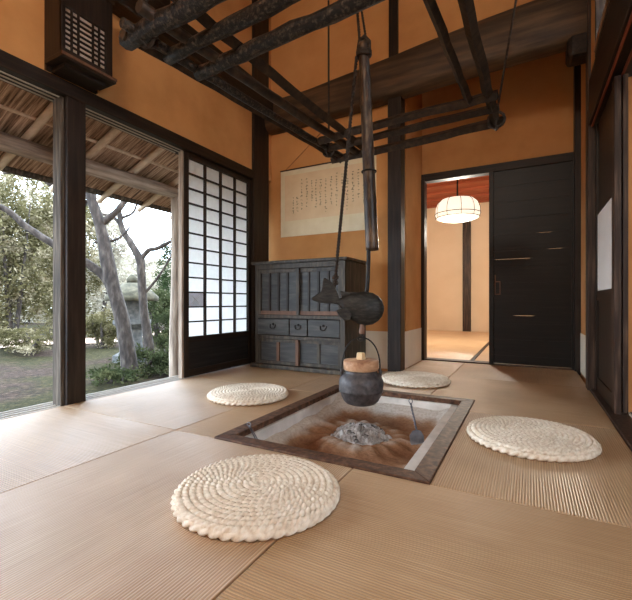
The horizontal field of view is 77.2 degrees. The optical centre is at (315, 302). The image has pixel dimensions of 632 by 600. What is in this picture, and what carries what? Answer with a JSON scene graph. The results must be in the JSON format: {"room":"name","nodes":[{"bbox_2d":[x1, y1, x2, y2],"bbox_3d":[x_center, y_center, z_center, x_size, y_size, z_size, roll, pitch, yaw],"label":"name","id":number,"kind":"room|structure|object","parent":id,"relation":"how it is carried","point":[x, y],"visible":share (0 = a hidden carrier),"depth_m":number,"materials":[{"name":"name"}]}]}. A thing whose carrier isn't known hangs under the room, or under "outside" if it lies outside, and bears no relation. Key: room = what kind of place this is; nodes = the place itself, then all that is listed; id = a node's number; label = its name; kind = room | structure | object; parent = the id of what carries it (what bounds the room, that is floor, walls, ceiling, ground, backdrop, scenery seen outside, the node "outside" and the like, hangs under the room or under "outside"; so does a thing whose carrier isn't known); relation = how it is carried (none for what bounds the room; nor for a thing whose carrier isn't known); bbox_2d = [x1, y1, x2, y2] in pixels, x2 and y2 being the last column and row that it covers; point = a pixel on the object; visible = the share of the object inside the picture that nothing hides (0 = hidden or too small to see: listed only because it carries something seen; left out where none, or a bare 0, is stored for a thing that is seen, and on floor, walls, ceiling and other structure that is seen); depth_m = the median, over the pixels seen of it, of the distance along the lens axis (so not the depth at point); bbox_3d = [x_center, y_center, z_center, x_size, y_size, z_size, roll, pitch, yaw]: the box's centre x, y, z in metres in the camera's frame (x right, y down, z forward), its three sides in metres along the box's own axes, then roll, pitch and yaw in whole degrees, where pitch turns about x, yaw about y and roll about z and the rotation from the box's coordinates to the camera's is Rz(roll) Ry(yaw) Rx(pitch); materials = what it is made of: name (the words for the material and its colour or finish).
{"room":"japanese living room","nodes":[
{"label":"japanese living room","id":0,"kind":"room"},
{"bbox_2d":[0,0,270,181],"bbox_3d":[-1.785,-1.225,1.838,0.115,3.750,5.350,0,0,28],"label":"wall","id":1,"kind":"structure","parent":0,"point":[146,86],"depth_m":2.96,"materials":[{"name":"orange paint"}]},
{"bbox_2d":[44,0,116,93],"bbox_3d":[-1.363,-1.558,2.300,0.192,0.525,0.322,0,0,28],"label":"wall lantern","id":2,"kind":"object","parent":1,"relation":"attached to","point":[77,33],"visible":1,"depth_m":2.24,"materials":[{"name":"brown wood"}]},
{"bbox_2d":[44,51,115,90],"bbox_3d":[-1.358,-1.333,2.296,0.165,0.025,0.322,0,0,28],"label":"shelf","id":3,"kind":"object","parent":2,"relation":"attached to","point":[58,59],"depth_m":2.22,"materials":[{"name":"brown wood"}]},
{"bbox_2d":[0,80,177,218],"bbox_3d":[-1.879,-1.313,2.768,1.130,0.793,6.100,0,0,28],"label":"roof","id":4,"kind":"structure","parent":1,"relation":"attached to","point":[26,115],"depth_m":3.09,"materials":[{"name":"brown wood"}]},
{"bbox_2d":[0,364,248,419],"bbox_3d":[-1.650,0.636,2.140,0.188,0.067,4.010,0,0,28],"label":"sill","id":5,"kind":"structure","parent":1,"relation":"attached to","point":[45,406],"depth_m":2.60,"materials":[{"name":"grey wood"}]},
{"bbox_2d":[53,96,85,405],"bbox_3d":[-1.482,-0.325,2.376,0.120,1.910,0.135,0,0,28],"label":"post","id":6,"kind":"object","parent":5,"relation":"on","point":[69,114],"visible":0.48,"depth_m":2.33,"materials":[{"name":"brown wood"}]},
{"bbox_2d":[184,151,250,377],"bbox_3d":[-0.850,-0.298,3.507,0.035,1.793,0.851,0,0,28],"label":"screen","id":7,"kind":"object","parent":5,"relation":"on","point":[217,199],"visible":0.94,"depth_m":3.46,"materials":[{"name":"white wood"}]},
{"bbox_2d":[0,49,253,178],"bbox_3d":[-1.627,-1.240,2.129,0.160,0.090,4.012,0,0,28],"label":"lintel","id":8,"kind":"object","parent":1,"relation":"attached to","point":[15,71],"visible":0.78,"depth_m":2.54,"materials":[{"name":"brown wood"}]},
{"bbox_2d":[159,0,169,5],"bbox_3d":[-1.141,-2.550,2.906,0.050,1.100,0.140,0,0,28],"label":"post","id":9,"kind":"object","parent":1,"relation":"attached to","point":[165,2],"depth_m":2.92,"materials":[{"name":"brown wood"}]},
{"bbox_2d":[178,151,183,378],"bbox_3d":[-1.064,-0.295,3.123,0.040,1.790,0.020,0,0,28],"label":"door frame","id":10,"kind":"structure","parent":1,"relation":"attached to","point":[180,153],"depth_m":3.11,"materials":[{"name":"wood"}]},
{"bbox_2d":[112,0,272,110],"bbox_3d":[-1.711,-1.990,1.770,0.180,0.220,5.300,0,0,28],"label":"beam","id":11,"kind":"structure","parent":1,"relation":"attached to","point":[122,8],"depth_m":2.97,"materials":[{"name":"brown wood"}]},
{"bbox_2d":[339,337,383,406],"bbox_3d":[0.236,0.357,2.075,0.234,0.351,0.234,0,0,28],"label":"kettle","id":12,"kind":"object","parent":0,"point":[360,385],"visible":1,"depth_m":1.99,"materials":[{"name":"metal"}]},
{"bbox_2d":[269,0,532,370],"bbox_3d":[0.760,-1.225,3.564,2.967,3.750,0.100,0,0,28],"label":"wall","id":13,"kind":"structure","parent":0,"point":[302,61],"depth_m":3.77,"materials":[{"name":"orange paint"}]},
{"bbox_2d":[280,133,375,237],"bbox_3d":[0.092,-1.186,3.858,1.045,1.032,0.013,0,0,28],"label":"hanging scroll","id":14,"kind":"object","parent":13,"relation":"hanging from","point":[311,195],"visible":0.8,"depth_m":3.88,"materials":[{"name":"paper"}]},
{"bbox_2d":[366,331,387,368],"bbox_3d":[0.547,0.432,3.620,0.240,0.335,0.004,0,0,28],"label":"baseboard","id":15,"kind":"structure","parent":13,"relation":"attached to","point":[379,338],"depth_m":3.60,"materials":[{"name":"paper"}]},
{"bbox_2d":[389,0,397,56],"bbox_3d":[0.696,-2.550,3.537,0.080,1.100,0.050,0,0,28],"label":"post","id":16,"kind":"object","parent":13,"relation":"attached to","point":[393,4],"visible":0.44,"depth_m":3.51,"materials":[{"name":"brown wood"}]},
{"bbox_2d":[265,0,586,134],"bbox_3d":[0.724,-1.994,3.462,2.840,0.495,0.235,0,0,28],"label":"log beam","id":17,"kind":"structure","parent":13,"relation":"attached to","point":[541,28],"depth_m":3.15,"materials":[{"name":"brown wood"}]},
{"bbox_2d":[405,94,421,368],"bbox_3d":[0.919,-1.225,3.888,0.100,3.750,0.620,0,0,28],"label":"wall","id":18,"kind":"structure","parent":0,"point":[413,156],"depth_m":3.83,"materials":[{"name":"orange paint"}]},
{"bbox_2d":[405,328,420,368],"bbox_3d":[0.946,0.432,3.828,0.004,0.335,0.700,0,0,28],"label":"baseboard","id":19,"kind":"structure","parent":18,"relation":"attached to","point":[412,337],"depth_m":3.78,"materials":[{"name":"paper"}]},
{"bbox_2d":[421,180,426,359],"bbox_3d":[1.127,-0.315,4.134,0.035,1.890,0.110,0,0,28],"label":"door frame","id":20,"kind":"structure","parent":18,"relation":"attached to","point":[423,183],"depth_m":4.09,"materials":[{"name":"brown wood"}]},
{"bbox_2d":[421,152,573,183],"bbox_3d":[1.712,-1.282,3.825,1.397,0.075,0.100,0,0,28],"label":"lintel","id":21,"kind":"object","parent":20,"relation":"on","point":[484,170],"visible":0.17,"depth_m":3.79,"materials":[{"name":"brown wood"}]},
{"bbox_2d":[425,357,573,369],"bbox_3d":[1.713,0.619,3.859,1.367,0.062,0.120,0,0,28],"label":"door sill","id":22,"kind":"structure","parent":18,"relation":"attached to","point":[427,358],"depth_m":3.84,"materials":[{"name":"brown wood"}]},
{"bbox_2d":[427,175,488,208],"bbox_3d":[2.394,-2.065,6.149,5.000,0.110,4.500,0,0,28],"label":"ceiling","id":23,"kind":"structure","parent":0,"point":[476,187],"depth_m":7.22,"materials":[{"name":"brown wood"}]},
{"bbox_2d":[435,180,480,222],"bbox_3d":[2.041,-1.617,5.714,0.634,0.885,0.634,0,0,28],"label":"pendant lamp","id":24,"kind":"object","parent":23,"relation":"hanging from","point":[456,209],"visible":0.98,"depth_m":5.50,"materials":[{"name":"white paper"}]},
{"bbox_2d":[427,202,556,331],"bbox_3d":[3.435,-0.750,8.087,4.800,2.800,0.100,0,0,28],"label":"wall","id":25,"kind":"structure","parent":0,"point":[444,239],"depth_m":8.32,"materials":[{"name":"beige paint"}]},
{"bbox_2d":[422,52,572,174],"bbox_3d":[1.744,-2.215,3.865,1.577,1.770,0.080,0,0,28],"label":"wall","id":26,"kind":"structure","parent":0,"point":[536,99],"depth_m":3.74,"materials":[{"name":"orange paint"}]},
{"bbox_2d":[489,160,573,368],"bbox_3d":[1.970,-0.331,3.651,0.687,1.838,0.042,0,0,28],"label":"door","id":27,"kind":"structure","parent":26,"relation":"in","point":[524,203],"depth_m":3.64,"materials":[{"name":"brown wood"}]},
{"bbox_2d":[579,0,594,383],"bbox_3d":[0.944,-1.225,0.838,0.124,3.750,6.170,0,0,28],"label":"wall","id":28,"kind":"structure","parent":0,"point":[583,66],"depth_m":3.25,"materials":[{"name":"orange paint"}]},
{"bbox_2d":[573,65,580,374],"bbox_3d":[2.287,-1.235,3.466,0.046,3.730,0.110,0,0,28],"label":"pillar","id":29,"kind":"structure","parent":28,"relation":"attached to","point":[576,69],"depth_m":3.42,"materials":[{"name":"brown wood"}]},
{"bbox_2d":[580,333,585,378],"bbox_3d":[2.131,0.432,3.135,0.004,0.335,0.800,0,0,28],"label":"baseboard","id":30,"kind":"structure","parent":28,"relation":"attached to","point":[582,336],"depth_m":3.22,"materials":[{"name":"paper"}]},
{"bbox_2d":[586,0,595,390],"bbox_3d":[1.901,-1.235,2.736,0.050,3.730,0.120,0,0,28],"label":"pillar","id":31,"kind":"structure","parent":28,"relation":"in","point":[590,131],"depth_m":2.69,"materials":[{"name":"brown wood"}]},
{"bbox_2d":[565,32,586,66],"bbox_3d":[1.886,-1.815,2.835,0.160,0.170,0.180,0,0,28],"label":"bracket","id":32,"kind":"object","parent":31,"relation":"attached to","point":[576,48],"visible":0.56,"depth_m":2.78,"materials":[{"name":"brown wood"}]},
{"bbox_2d":[594,0,610,56],"bbox_3d":[1.283,-1.845,1.542,0.078,0.610,2.130,0,0,28],"label":"window","id":33,"kind":"structure","parent":28,"relation":"in","point":[601,6],"depth_m":2.44,"materials":[{"name":"brown wood"}]},
{"bbox_2d":[595,75,620,413],"bbox_3d":[1.743,-0.301,2.372,0.030,1.778,0.669,0,0,28],"label":"door","id":34,"kind":"structure","parent":28,"relation":"in","point":[608,129],"depth_m":2.28,"materials":[{"name":"brown wood"}]},
{"bbox_2d":[589,0,631,126],"bbox_3d":[0.698,-1.344,0.391,0.140,0.312,5.150,0,0,28],"label":"lintel","id":35,"kind":"object","parent":28,"relation":"attached to","point":[613,57],"visible":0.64,"depth_m":2.02,"materials":[{"name":"brown wood"}]},
{"bbox_2d":[621,74,627,413],"bbox_3d":[1.758,-0.304,2.333,0.022,1.766,0.625,0,0,28],"label":"door frame","id":36,"kind":"structure","parent":28,"relation":"in","point":[624,81],"depth_m":2.06,"materials":[{"name":"brown wood"}]},
{"bbox_2d":[628,77,631,411],"bbox_3d":[1.552,-0.435,-0.425,2.223,2.170,4.680,0,0,28],"label":"wall","id":37,"kind":"structure","parent":0,"point":[629,78],"depth_m":2.09,"materials":[{"name":"orange paint"}]},
{"bbox_2d":[590,389,631,450],"bbox_3d":[0.729,0.620,0.375,0.191,0.080,5.150,0,0,28],"label":"sill","id":38,"kind":"structure","parent":37,"relation":"attached to","point":[622,422],"depth_m":1.98,"materials":[{"name":"brown wood"}]},
{"bbox_3d":[-0.290,0.706,1.574,3.200,0.108,6.300,0,0,28],"label":"floor","id":39,"kind":"structure","parent":0,"visible":0},
{"bbox_2d":[0,406,174,493],"bbox_3d":[-1.280,0.625,1.667,0.908,0.050,0.922,0,0,28],"label":"mat","id":40,"kind":"object","parent":39,"relation":"on","point":[35,446],"visible":0.73,"depth_m":1.72,"materials":[{"name":"beige wicker"}]},
{"bbox_2d":[0,430,351,599],"bbox_3d":[-0.482,0.625,1.238,0.896,0.050,0.922,0,0,28],"label":"mat","id":41,"kind":"object","parent":39,"relation":"on","point":[106,527],"visible":0.69,"depth_m":1.02,"materials":[{"name":"beige wicker"}]},
{"bbox_2d":[170,454,339,541],"bbox_3d":[-0.181,0.576,1.232,0.511,0.044,0.512,0,0,-6],"label":"cushion","id":42,"kind":"object","parent":41,"relation":"on","point":[250,498],"visible":1,"depth_m":1.14,"materials":[{"name":"beige wicker"}]},
{"bbox_2d":[65,377,287,429],"bbox_3d":[-0.826,0.625,2.513,0.908,0.050,0.990,0,0,28],"label":"mat","id":43,"kind":"object","parent":39,"relation":"on","point":[175,405],"visible":0.59,"depth_m":2.30,"materials":[{"name":"beige wicker"}]},
{"bbox_2d":[207,383,287,405],"bbox_3d":[-0.432,0.576,2.525,0.512,0.044,0.511,0,0,-2],"label":"cushion","id":44,"kind":"object","parent":43,"relation":"on","point":[248,394],"visible":1,"depth_m":2.42,"materials":[{"name":"beige wicker"}]},
{"bbox_2d":[177,389,315,437],"bbox_3d":[-0.320,0.625,2.241,0.231,0.050,0.990,0,0,28],"label":"mat","id":45,"kind":"object","parent":39,"relation":"on","point":[211,427],"visible":0.59,"depth_m":2.06,"materials":[{"name":"beige wicker"}]},
{"bbox_2d":[250,0,268,362],"bbox_3d":[-0.589,-1.235,3.997,0.100,3.730,0.255,0,0,28],"label":"post","id":46,"kind":"object","parent":39,"relation":"on","point":[260,135],"visible":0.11,"depth_m":3.94,"materials":[{"name":"brown wood"}]},
{"bbox_2d":[194,364,328,388],"bbox_3d":[-0.344,0.625,3.409,0.908,0.050,1.036,0,0,28],"label":"mat","id":47,"kind":"object","parent":39,"relation":"on","point":[289,379],"visible":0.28,"depth_m":3.19,"materials":[{"name":"beige wicker"}]},
{"bbox_2d":[250,256,365,374],"bbox_3d":[-0.061,0.113,3.648,0.970,0.965,0.510,0,0,28],"label":"base cabinet","id":48,"kind":"object","parent":47,"relation":"on","point":[294,331],"visible":0.91,"depth_m":3.46,"materials":[{"name":"brown wood"}]},
{"bbox_2d":[214,385,474,484],"bbox_3d":[0.259,0.747,2.082,0.937,0.306,1.257,0,0,28],"label":"hearth","id":49,"kind":"object","parent":39,"relation":"in","point":[425,463],"visible":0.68,"depth_m":1.87,"materials":[{"name":"brown wood"}]},
{"bbox_2d":[264,392,448,468],"bbox_3d":[0.240,0.690,2.092,0.734,0.144,1.097,0,0,28],"label":"ash","id":50,"kind":"object","parent":49,"relation":"in","point":[313,432],"visible":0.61,"depth_m":2.21},
{"bbox_2d":[247,422,257,438],"bbox_3d":[-0.275,0.644,1.831,0.089,0.193,0.024,0,0,-34],"label":"tongs","id":51,"kind":"object","parent":50,"relation":"on","point":[249,426],"visible":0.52,"depth_m":1.81,"materials":[{"name":"metal"}]},
{"bbox_2d":[330,422,391,444],"bbox_3d":[0.249,0.705,2.141,0.374,0.090,0.359,0,0,28],"label":"mound","id":52,"kind":"object","parent":50,"relation":"on","point":[376,436],"visible":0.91,"depth_m":2.08,"materials":[{"name":"grey stone"}]},
{"bbox_2d":[408,398,423,444],"bbox_3d":[0.514,0.631,2.079,0.072,0.213,0.162,0,0,0],"label":"scoop","id":53,"kind":"object","parent":50,"relation":"on","point":[416,436],"visible":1,"depth_m":2.02,"materials":[{"name":"metal"}]},
{"bbox_2d":[291,370,448,394],"bbox_3d":[0.446,0.625,2.967,0.898,0.050,1.006,0,0,28],"label":"mat","id":54,"kind":"object","parent":39,"relation":"on","point":[317,385],"visible":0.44,"depth_m":2.80,"materials":[{"name":"beige wicker"}]},
{"bbox_2d":[382,371,450,387],"bbox_3d":[0.749,0.576,2.991,0.511,0.044,0.512,0,0,-44],"label":"cushion","id":55,"kind":"object","parent":54,"relation":"on","point":[415,379],"visible":0.99,"depth_m":2.87,"materials":[{"name":"beige wicker"}]},
{"bbox_2d":[388,96,404,371],"bbox_3d":[0.711,-0.610,3.506,0.120,2.480,0.130,0,0,28],"label":"pillar","id":56,"kind":"structure","parent":39,"relation":"on","point":[396,105],"depth_m":3.46,"materials":[{"name":"brown wood"}]},
{"bbox_2d":[215,469,631,599],"bbox_3d":[0.323,0.625,0.806,0.923,0.050,0.922,0,0,28],"label":"mat","id":57,"kind":"object","parent":39,"relation":"on","point":[385,537],"visible":0.94,"depth_m":0.94,"materials":[{"name":"beige wicker"}]},
{"bbox_2d":[403,360,463,376],"bbox_3d":[1.093,0.625,3.658,0.411,0.050,0.816,0,0,28],"label":"mat","id":58,"kind":"object","parent":39,"relation":"on","point":[444,368],"visible":0.51,"depth_m":3.63,"materials":[{"name":"beige wicker"}]},
{"bbox_2d":[450,363,585,387],"bbox_3d":[1.684,0.625,3.341,0.923,0.050,0.816,0,0,28],"label":"mat","id":59,"kind":"object","parent":39,"relation":"on","point":[557,377],"visible":0.57,"depth_m":3.28,"materials":[{"name":"beige wicker"}]},
{"bbox_2d":[431,377,615,428],"bbox_3d":[1.252,0.625,2.534,0.925,0.050,1.006,0,0,28],"label":"mat","id":60,"kind":"object","parent":39,"relation":"on","point":[563,404],"visible":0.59,"depth_m":2.44,"materials":[{"name":"beige wicker"}]},
{"bbox_2d":[430,411,631,527],"bbox_3d":[0.897,0.625,1.587,0.651,0.050,0.990,0,0,28],"label":"mat","id":61,"kind":"object","parent":39,"relation":"on","point":[599,488],"visible":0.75,"depth_m":1.35,"materials":[{"name":"beige wicker"}]},
{"bbox_2d":[466,416,601,462],"bbox_3d":[0.927,0.576,1.721,0.511,0.044,0.512,0,0,25],"label":"cushion","id":62,"kind":"object","parent":61,"relation":"on","point":[522,437],"visible":1,"depth_m":1.62,"materials":[{"name":"beige wicker"}]},
{"bbox_3d":[-0.246,-3.140,1.551,3.300,0.080,6.300,0,0,28],"label":"ceiling","id":63,"kind":"structure","parent":0,"visible":0},
{"bbox_2d":[118,0,516,163],"bbox_3d":[0.265,-2.049,1.870,1.406,2.103,1.749,0,0,34],"label":"rack","id":64,"kind":"object","parent":63,"relation":"hanging from","point":[143,35],"visible":0.98,"depth_m":1.70,"materials":[{"name":"wood"}]},
{"bbox_2d":[356,11,378,341],"bbox_3d":[0.261,-1.448,2.073,0.129,3.310,0.090,0,0,-23],"label":"pole","id":65,"kind":"object","parent":63,"relation":"hanging from","point":[363,51],"visible":0.89,"depth_m":2.05,"materials":[{"name":"brown wood"}]},
{"bbox_2d":[331,56,357,287],"bbox_3d":[0.146,-0.641,2.074,0.152,1.292,0.024,0,0,1],"label":"rope","id":66,"kind":"object","parent":65,"relation":"hanging from","point":[334,277],"visible":1,"depth_m":2.07,"materials":[{"name":"black fabric"}]},
{"bbox_2d":[311,278,383,325],"bbox_3d":[0.164,-0.002,2.075,0.381,0.250,0.092,0,0,0],"label":"lever","id":67,"kind":"object","parent":65,"relation":"hanging from","point":[365,308],"visible":1,"depth_m":2.05,"materials":[{"name":"brown wood"}]},
{"bbox_3d":[2.387,0.705,6.136,5.000,0.110,4.530,0,0,28],"label":"floor","id":68,"kind":"structure","parent":0,"visible":0},
{"bbox_2d":[427,349,477,359],"bbox_3d":[0.997,0.625,4.873,1.781,0.050,0.826,0,0,28],"label":"mat","id":69,"kind":"object","parent":68,"relation":"on","point":[431,353],"visible":0.11,"depth_m":4.54,"materials":[{"name":"beige wicker"}]},
{"bbox_2d":[427,337,488,351],"bbox_3d":[1.600,0.625,5.997,1.781,0.050,1.716,0,0,28],"label":"mat","id":70,"kind":"object","parent":68,"relation":"on","point":[460,344],"visible":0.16,"depth_m":5.75,"materials":[{"name":"beige wicker"}]},
{"bbox_2d":[427,330,488,339],"bbox_3d":[2.421,0.625,7.525,1.781,0.050,1.746,0,0,28],"label":"mat","id":71,"kind":"object","parent":68,"relation":"on","point":[430,333],"visible":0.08,"depth_m":7.34,"materials":[{"name":"beige wicker"}]},
{"bbox_2d":[463,221,470,331],"bbox_3d":[3.113,-0.715,8.169,0.155,2.690,0.100,0,0,28],"label":"post","id":72,"kind":"object","parent":68,"relation":"on","point":[466,225],"visible":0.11,"depth_m":8.12,"materials":[{"name":"brown wood"}]},
{"bbox_2d":[471,342,488,359],"bbox_3d":[2.621,0.624,5.970,0.030,0.052,4.300,0,0,28],"label":"floor strip","id":73,"kind":"object","parent":68,"relation":"on","point":[487,344],"visible":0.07,"depth_m":4.74,"materials":[{"name":"brown wood"}]},
{"bbox_2d":[474,345,488,360],"bbox_3d":[3.430,0.625,5.536,1.791,0.050,4.296,0,0,28],"label":"mat","id":74,"kind":"object","parent":68,"relation":"on","point":[484,356],"visible":0.12,"depth_m":4.37,"materials":[{"name":"beige wicker"}]},
{"label":"outside","id":75,"kind":"structure","parent":0,"visible":0},
{"bbox_2d":[0,313,168,411],"bbox_3d":[-7.979,1.040,17.905,49.000,0.239,56.000,0,0,28],"label":"ground","id":76,"kind":"structure","parent":75,"point":[25,381],"depth_m":5.98,"materials":[{"name":"green plant"}]},
{"bbox_2d":[0,171,52,335],"bbox_3d":[-8.063,-1.655,10.599,2.907,5.339,2.643,0,0,0],"label":"tree","id":77,"kind":"object","parent":76,"relation":"on","point":[12,252],"visible":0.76,"depth_m":10.47,"materials":[{"name":"green plant"}]},
{"bbox_2d":[0,324,52,355],"bbox_3d":[-6.250,0.820,8.432,1.601,0.692,1.163,0,0,28],"label":"bush","id":78,"kind":"object","parent":76,"relation":"on","point":[9,339],"visible":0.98,"depth_m":8.31,"materials":[{"name":"green plant"}]},
{"bbox_2d":[0,172,52,322],"bbox_3d":[-13.430,-3.302,18.459,4.634,8.899,4.831,0,0,-7],"label":"tree","id":79,"kind":"object","parent":76,"relation":"on","point":[4,179],"visible":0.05,"depth_m":18.02,"materials":[{"name":"green plant"}]},
{"bbox_2d":[23,183,105,331],"bbox_3d":[-8.686,-1.723,13.668,2.839,5.494,2.860,0,0,-17],"label":"tree","id":80,"kind":"object","parent":76,"relation":"on","point":[91,255],"visible":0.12,"depth_m":13.74,"materials":[{"name":"green plant"}]},
{"bbox_2d":[0,172,139,378],"bbox_3d":[-3.578,-0.523,5.406,2.214,3.378,0.375,0,0,-15],"label":"tree","id":81,"kind":"object","parent":76,"relation":"on","point":[107,273],"visible":0.7,"depth_m":5.53,"materials":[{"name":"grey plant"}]},
{"bbox_2d":[0,331,160,347],"bbox_3d":[-6.360,1.008,11.361,2.044,0.162,12.000,0,0,28],"label":"garden path","id":82,"kind":"structure","parent":76,"relation":"on","point":[88,340],"depth_m":10.59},
{"bbox_2d":[0,252,170,318],"bbox_3d":[-15.793,-1.373,29.843,5.516,5.365,29.056,0,0,27],"label":"woodland","id":83,"kind":"object","parent":76,"relation":"on","point":[149,262],"visible":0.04,"depth_m":30.41,"materials":[{"name":"green plant"}]},
{"bbox_2d":[86,304,116,348],"bbox_3d":[-5.066,0.596,9.463,1.284,1.131,1.190,0,0,20],"label":"bush","id":84,"kind":"object","parent":76,"relation":"on","point":[101,333],"visible":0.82,"depth_m":9.37,"materials":[{"name":"green plant"}]},
{"bbox_2d":[86,202,136,323],"bbox_3d":[-9.283,-1.903,16.778,2.879,5.915,3.064,0,0,31],"label":"tree","id":85,"kind":"object","parent":76,"relation":"on","point":[111,226],"visible":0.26,"depth_m":16.82,"materials":[{"name":"green plant"}]},
{"bbox_2d":[86,363,148,385],"bbox_3d":[-2.630,0.963,5.221,0.852,0.295,0.924,0,0,28],"label":"shrub","id":86,"kind":"object","parent":76,"relation":"on","point":[106,373],"visible":0.97,"depth_m":5.10,"materials":[{"name":"green plant"}]},
{"bbox_2d":[120,274,144,361],"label":"stone lantern","id":87,"kind":"object","parent":76,"relation":"on","point":[129,289],"depth_m":7.22,"materials":[{"name":"grey stone"}]},
{"bbox_2d":[102,205,170,368],"bbox_3d":[-2.937,-0.273,6.596,1.234,2.861,0.168,0,0,-2],"label":"tree","id":88,"kind":"object","parent":76,"relation":"on","point":[140,258],"visible":0.78,"depth_m":6.56,"materials":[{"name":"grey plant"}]},
{"bbox_2d":[108,343,164,376],"bbox_3d":[-2.611,0.867,5.955,0.894,0.551,0.828,0,0,28],"label":"shrub","id":89,"kind":"object","parent":76,"relation":"on","point":[147,368],"visible":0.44,"depth_m":5.88,"materials":[{"name":"green plant"}]},
{"bbox_2d":[107,265,170,312],"bbox_3d":[-8.942,-0.433,20.206,3.505,2.991,3.480,0,0,-3],"label":"tree","id":90,"kind":"object","parent":76,"relation":"on","point":[149,280],"visible":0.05,"depth_m":19.97,"materials":[{"name":"green plant"}]},
{"bbox_2d":[147,290,158,300],"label":"stone lantern","id":91,"kind":"object","parent":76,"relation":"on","point":[151,296],"depth_m":7.30,"materials":[{"name":"grey stone"}]},
{"bbox_2d":[144,342,168,375],"bbox_3d":[-2.080,0.833,6.019,0.966,0.680,1.107,0,0,-40],"label":"shrub","id":92,"kind":"object","parent":76,"relation":"on","point":[156,355],"visible":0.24,"depth_m":5.83,"materials":[{"name":"green plant"}]},
{"bbox_2d":[146,259,170,286],"bbox_3d":[-10.100,-1.364,28.018,5.512,4.945,5.227,0,0,28],"label":"tree","id":93,"kind":"object","parent":76,"relation":"on","point":[167,259],"visible":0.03,"depth_m":27.33,"materials":[{"name":"green plant"}]},
{"bbox_2d":[148,286,170,344],"bbox_3d":[-4.007,0.372,10.394,1.506,1.607,1.518,0,0,40],"label":"bush","id":94,"kind":"object","parent":76,"relation":"on","point":[163,304],"visible":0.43,"depth_m":10.15,"materials":[{"name":"green plant"}]},
{"bbox_2d":[152,320,169,359],"bbox_3d":[-2.433,0.699,7.212,1.115,0.918,1.087,0,0,41],"label":"shrub","id":95,"kind":"object","parent":76,"relation":"on","point":[160,339],"visible":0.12,"depth_m":7.02,"materials":[{"name":"green plant"}]},
{"bbox_2d":[152,233,170,316],"bbox_3d":[-4.545,-0.612,13.126,1.858,3.468,1.796,0,0,31],"label":"tree","id":96,"kind":"object","parent":76,"relation":"on","point":[164,256],"visible":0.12,"depth_m":12.84,"materials":[{"name":"green plant"}]},
{"bbox_2d":[169,196,177,376],"bbox_3d":[-1.362,0.040,3.845,0.128,2.122,0.121,0,0,28],"label":"post","id":97,"kind":"object","parent":76,"relation":"on","point":[173,328],"visible":0.61,"depth_m":3.80,"materials":[{"name":"wood"}]},
{"bbox_2d":[0,131,177,197],"bbox_3d":[-2.330,-1.041,2.045,0.121,0.147,4.401,0,0,28],"label":"log","id":98,"kind":"object","parent":97,"relation":"on","point":[9,143],"visible":0.72,"depth_m":3.10,"materials":[{"name":"brown wood"}]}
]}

